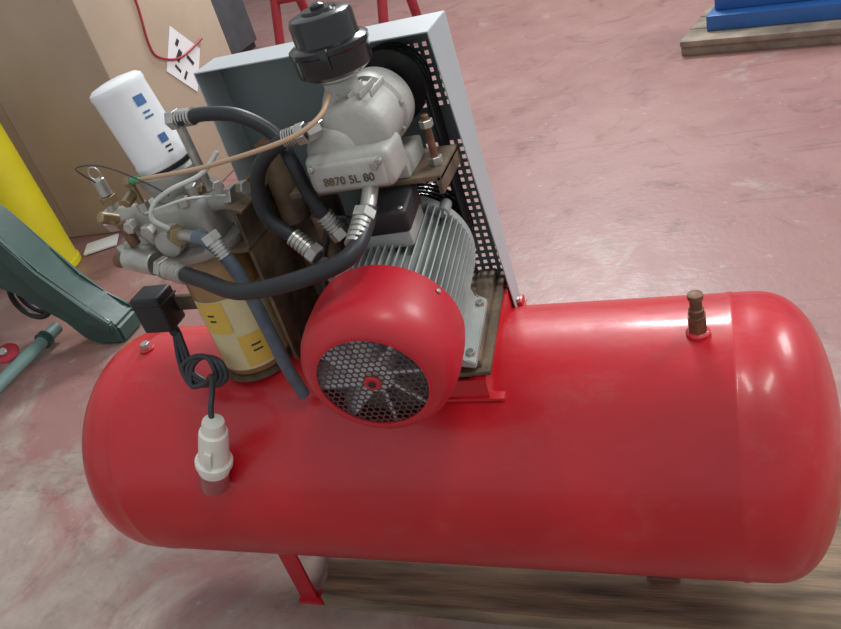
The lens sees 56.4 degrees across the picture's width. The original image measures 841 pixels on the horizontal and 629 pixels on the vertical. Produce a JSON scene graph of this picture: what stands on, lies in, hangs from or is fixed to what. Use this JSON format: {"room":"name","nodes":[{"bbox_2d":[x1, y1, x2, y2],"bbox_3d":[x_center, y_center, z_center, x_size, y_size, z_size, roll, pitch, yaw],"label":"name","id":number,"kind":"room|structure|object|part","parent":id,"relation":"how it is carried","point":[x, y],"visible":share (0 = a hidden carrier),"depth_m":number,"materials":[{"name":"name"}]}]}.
{"room":"workshop","nodes":[
{"label":"workshop","id":0,"kind":"room"},
{"bbox_2d":[0,0,840,628],"bbox_3d":[0.830,-1.144,4.172,16.000,0.100,16.000,-4,35,21],"label":"floor","id":1,"kind":"structure","parent":0,"point":[620,164],"depth_m":2.97,"materials":[{"name":"paint"}]},
{"bbox_2d":[0,343,18,363],"bbox_3d":[-1.643,0.174,3.140,0.098,0.114,0.096,-4,35,21],"label":"wheel","id":2,"kind":"object","parent":1,"relation":"on","point":[9,352],"visible":0.84,"depth_m":3.11,"materials":[{"name":"paint"}]},
{"bbox_2d":[0,124,81,266],"bbox_3d":[-1.984,-0.603,3.709,0.324,0.940,0.324,-4,35,21],"label":"bollard","id":3,"kind":"object","parent":1,"relation":"on","point":[20,194],"visible":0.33,"depth_m":3.68,"materials":[{"name":"plastic"}]},
{"bbox_2d":[0,204,140,392],"bbox_3d":[-2.070,-0.178,2.962,1.545,1.090,1.290,-4,35,21],"label":"stand","id":4,"kind":"object","parent":1,"relation":"on","point":[31,269],"visible":0.99,"depth_m":3.08,"materials":[{"name":"metal"}]},
{"bbox_2d":[84,233,118,255],"bbox_3d":[-1.640,-0.360,4.038,0.170,0.012,0.130,-19,32,-3],"label":"paper scrap","id":5,"kind":"object","parent":1,"relation":"on","point":[110,241],"visible":1,"depth_m":4.02,"materials":[{"name":"white paper"}]},
{"bbox_2d":[0,0,232,237],"bbox_3d":[-1.919,-1.250,4.324,1.456,1.300,1.063,-4,35,21],"label":"cardboard box","id":6,"kind":"object","parent":1,"relation":"on","point":[54,54],"visible":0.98,"depth_m":3.85,"materials":[{"name":"cardboard"}]},
{"bbox_3d":[-1.305,-1.554,3.955,0.012,0.528,0.457,-4,35,21],"label":"red cord","id":7,"kind":"part","parent":6,"relation":"part of","materials":[{"name":"paint"}]},
{"bbox_2d":[176,49,181,61],"bbox_3d":[-1.252,-1.341,4.071,0.002,0.060,0.076,-4,35,21],"label":"print","id":8,"kind":"object","parent":6,"relation":"attached to","point":[178,51],"depth_m":4.07,"materials":[{"name":"black"}]},
{"bbox_2d":[186,55,193,64],"bbox_3d":[-1.219,-1.348,4.159,0.002,0.062,0.046,-4,35,21],"label":"print","id":9,"kind":"object","parent":6,"relation":"attached to","point":[189,58],"depth_m":4.16,"materials":[{"name":"black"}]},
{"bbox_2d":[211,0,256,53],"bbox_3d":[-2.109,-2.678,6.825,0.900,1.050,0.645,-4,35,21],"label":"base cabinet","id":10,"kind":"object","parent":1,"relation":"on","point":[233,18],"visible":0.04,"depth_m":6.84,"materials":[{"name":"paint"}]},
{"bbox_2d":[270,0,421,44],"bbox_3d":[-0.578,-2.350,5.605,1.334,1.060,0.624,3,37,29],"label":"support stand","id":11,"kind":"object","parent":1,"relation":"on","point":[382,7],"visible":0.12,"depth_m":5.75,"materials":[{"name":"paint"}]},
{"bbox_3d":[-1.070,-2.284,5.777,0.308,1.016,0.070,-30,34,-20],"label":"leg","id":12,"kind":"part","parent":11,"relation":"part of","materials":[{"name":"red paint"}]},
{"bbox_3d":[-0.934,-2.429,5.933,0.070,1.019,0.366,-4,35,21],"label":"leg","id":13,"kind":"part","parent":11,"relation":"part of","materials":[{"name":"red paint"}]},
{"bbox_3d":[-0.270,-2.248,5.340,0.308,1.016,0.070,-30,34,-20],"label":"leg","id":14,"kind":"part","parent":11,"relation":"part of","materials":[{"name":"red paint"}]},
{"bbox_3d":[-0.133,-2.393,5.496,0.070,1.019,0.366,-4,35,21],"label":"leg","id":15,"kind":"part","parent":11,"relation":"part of","materials":[{"name":"red paint"}]},
{"bbox_2d":[75,1,840,604],"bbox_3d":[-0.053,0.075,1.454,1.498,1.262,0.564,-4,35,21],"label":"air compressor","id":16,"kind":"object","parent":1,"relation":"on","point":[353,384],"visible":1,"depth_m":1.28,"materials":[{"name":"red metal"}]},
{"bbox_3d":[-0.526,-0.162,1.326,0.020,0.034,0.037,12,42,38],"label":"safety valve knob","id":17,"kind":"part","parent":16,"relation":"part of","materials":[{"name":"gold metal"}]},
{"bbox_3d":[-0.539,-0.185,1.381,0.022,0.035,0.022,-4,35,21],"label":"safety valve stem","id":18,"kind":"part","parent":16,"relation":"part of","materials":[{"name":"metal"}]},
{"bbox_2d":[117,219,140,246],"bbox_3d":[-0.497,-0.138,1.337,0.024,0.047,0.020,-4,35,21],"label":"pipe fitting","id":19,"kind":"object","parent":16,"relation":"attached to","point":[128,228],"depth_m":1.33,"materials":[{"name":"gold metal"}]},
{"bbox_3d":[-0.471,-0.195,1.312,0.015,0.060,0.012,-4,35,21],"label":"tan tube post","id":20,"kind":"part","parent":16,"relation":"part of","materials":[{"name":"gold metal"}]},
{"bbox_2d":[90,70,186,176],"bbox_3d":[-0.457,-0.311,1.281,0.114,0.160,0.093,-4,35,21],"label":"canister","id":21,"kind":"object","parent":16,"relation":"on","point":[126,102],"depth_m":1.25,"materials":[{"name":"white paint"}]},
{"bbox_2d":[132,93,146,106],"bbox_3d":[-0.440,-0.337,1.232,0.003,0.016,0.019,13,43,39],"label":"print","id":22,"kind":"object","parent":16,"relation":"attached to","point":[138,99],"depth_m":1.23,"materials":[{"name":"blue paint"}]},
{"bbox_3d":[-0.475,-0.092,1.343,0.071,0.049,0.042,6,39,33],"label":"elbow arm","id":23,"kind":"part","parent":16,"relation":"part of","materials":[{"name":"metal"}]},
{"bbox_2d":[157,131,168,142],"bbox_3d":[-0.413,-0.285,1.262,0.003,0.014,0.015,13,43,39],"label":"print","id":24,"kind":"object","parent":16,"relation":"attached to","point":[162,136],"depth_m":1.26,"materials":[{"name":"blue paint"}]},
{"bbox_2d":[130,284,196,335],"bbox_3d":[-0.464,-0.004,1.464,0.120,0.096,0.058,-4,35,21],"label":"switch","id":25,"kind":"object","parent":16,"relation":"attached to","point":[158,309],"depth_m":1.45,"materials":[{"name":"black plastic"}]},
{"bbox_3d":[-0.382,-0.135,1.392,0.156,0.024,0.156,-4,35,21],"label":"separator lid","id":26,"kind":"part","parent":16,"relation":"part of","materials":[{"name":"metal"}]},
{"bbox_3d":[-0.347,-0.024,1.465,0.132,0.262,0.132,-4,35,21],"label":"oil separator tank","id":27,"kind":"part","parent":16,"relation":"part of","materials":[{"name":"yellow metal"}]},
{"bbox_3d":[-0.252,-0.103,1.444,0.008,0.340,0.170,-4,35,21],"label":"separator bracket plate","id":28,"kind":"part","parent":16,"relation":"part of","materials":[{"name":"metal"}]},
{"bbox_3d":[-0.282,0.585,1.788,0.045,0.198,0.008,-4,35,21],"label":"tank foot leg","id":29,"kind":"part","parent":16,"relation":"part of","materials":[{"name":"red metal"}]},
{"bbox_2d":[288,2,372,83],"bbox_3d":[-0.130,-0.383,1.099,0.117,0.092,0.117,-4,35,21],"label":"canister","id":30,"kind":"object","parent":16,"relation":"on","point":[330,47],"depth_m":1.06,"materials":[{"name":"black paint"}]},
{"bbox_3d":[-0.141,-0.131,1.444,0.012,0.310,0.070,-4,35,21],"label":"pump post","id":31,"kind":"part","parent":16,"relation":"part of","materials":[{"name":"metal"}]},
{"bbox_3d":[-0.121,0.089,1.160,0.074,0.025,0.037,-6,38,18],"label":"fan blade","id":32,"kind":"part","parent":16,"relation":"part of","materials":[{"name":"grey metal"}]},
{"bbox_3d":[-0.116,0.055,1.130,0.069,0.069,0.037,-6,38,18],"label":"fan blade","id":33,"kind":"part","parent":16,"relation":"part of","materials":[{"name":"grey metal"}]},
{"bbox_3d":[-0.093,0.120,1.180,0.069,0.069,0.037,-6,38,18],"label":"fan blade","id":34,"kind":"part","parent":16,"relation":"part of","materials":[{"name":"grey metal"}]},
{"bbox_3d":[-0.083,-0.237,1.464,0.450,0.570,0.003,-4,35,21],"label":"guard perforated panel","id":35,"kind":"part","parent":16,"relation":"part of","materials":[{"name":"grey paint"}]},
{"bbox_3d":[-0.080,0.037,1.107,0.007,0.076,0.046,18,47,43],"label":"fan blade","id":36,"kind":"part","parent":16,"relation":"part of","materials":[{"name":"grey metal"}]},
{"bbox_2d":[314,338,431,425],"bbox_3d":[-0.069,0.098,1.124,0.173,0.173,0.017,-6,34,18],"label":"fan grille","id":37,"kind":"object","parent":16,"relation":"attached to","point":[358,367],"depth_m":1.12,"materials":[{"name":"grey metal"}]},
{"bbox_2d":[290,144,457,198],"bbox_3d":[-0.076,-0.233,1.280,0.262,0.010,0.115,-4,35,21],"label":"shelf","id":38,"kind":"object","parent":16,"relation":"attached to","point":[424,169],"depth_m":1.22,"materials":[{"name":"metal"}]},
{"bbox_3d":[-0.060,0.066,1.162,0.212,0.212,0.005,-6,38,18],"label":"fan plate","id":39,"kind":"part","parent":16,"relation":"part of","materials":[{"name":"grey paint"}]},
{"bbox_3d":[-0.053,-0.163,1.212,0.090,0.040,0.094,-6,38,18],"label":"terminal box lid","id":40,"kind":"part","parent":16,"relation":"part of","materials":[{"name":"black plastic"}]},
{"bbox_3d":[-0.035,0.046,1.105,0.069,0.069,0.037,-6,38,18],"label":"fan blade","id":41,"kind":"part","parent":16,"relation":"part of","materials":[{"name":"grey metal"}]},
{"bbox_3d":[-0.049,0.129,1.177,0.007,0.076,0.046,-24,33,-10],"label":"fan blade","id":42,"kind":"part","parent":16,"relation":"part of","materials":[{"name":"grey metal"}]},
{"bbox_3d":[-0.008,0.077,1.124,0.074,0.025,0.037,-6,38,18],"label":"fan blade","id":43,"kind":"part","parent":16,"relation":"part of","materials":[{"name":"grey metal"}]},
{"bbox_3d":[-0.013,0.111,1.154,0.069,0.069,0.037,-6,38,18],"label":"fan blade","id":44,"kind":"part","parent":16,"relation":"part of","materials":[{"name":"grey metal"}]},
{"bbox_3d":[-0.029,-0.045,1.293,0.184,0.184,0.230,-6,38,18],"label":"motor frame","id":45,"kind":"part","parent":16,"relation":"part of","materials":[{"name":"grey paint"}]},
{"bbox_3d":[0.013,0.244,1.600,1.498,0.503,0.503,-4,35,21],"label":"receiver tank","id":46,"kind":"part","parent":16,"relation":"part of","materials":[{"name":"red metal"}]},
{"bbox_3d":[0.106,0.001,1.393,0.034,0.016,0.260,-6,38,18],"label":"motor slide rail","id":47,"kind":"part","parent":16,"relation":"part of","materials":[{"name":"metal"}]},
{"bbox_3d":[0.021,0.020,1.429,0.250,0.010,0.280,-6,38,18],"label":"motor plate","id":48,"kind":"part","parent":16,"relation":"part of","materials":[{"name":"metal"}]},
{"bbox_3d":[0.133,0.046,1.410,0.028,0.081,0.273,-4,35,21],"label":"saddle rail","id":49,"kind":"part","parent":16,"relation":"part of","materials":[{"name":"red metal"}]},
{"bbox_2d":[321,510,840,628],"bbox_3d":[0.503,0.487,1.711,1.539,0.040,0.460,-4,35,21],"label":"wooden plank","id":50,"kind":"object","parent":1,"relation":"on","point":[548,599],"visible":0.48,"depth_m":1.61,"materials":[{"name":"brown wood"}]},
{"bbox_2d":[680,5,840,55],"bbox_3d":[2.257,-1.471,3.820,1.800,0.080,0.590,7,39,33],"label":"wooden board","id":51,"kind":"object","parent":1,"relation":"on","point":[698,40],"visible":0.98,"depth_m":3.93,"materials":[{"name":"brown wood"}]},
{"bbox_2d":[706,0,840,30],"bbox_3d":[2.250,-1.730,3.615,1.750,0.560,0.370,7,39,33],"label":"machine","id":52,"kind":"object","parent":51,"relation":"on","point":[726,14],"visible":1,"depth_m":3.95,"materials":[{"name":"paint"}]}
]}

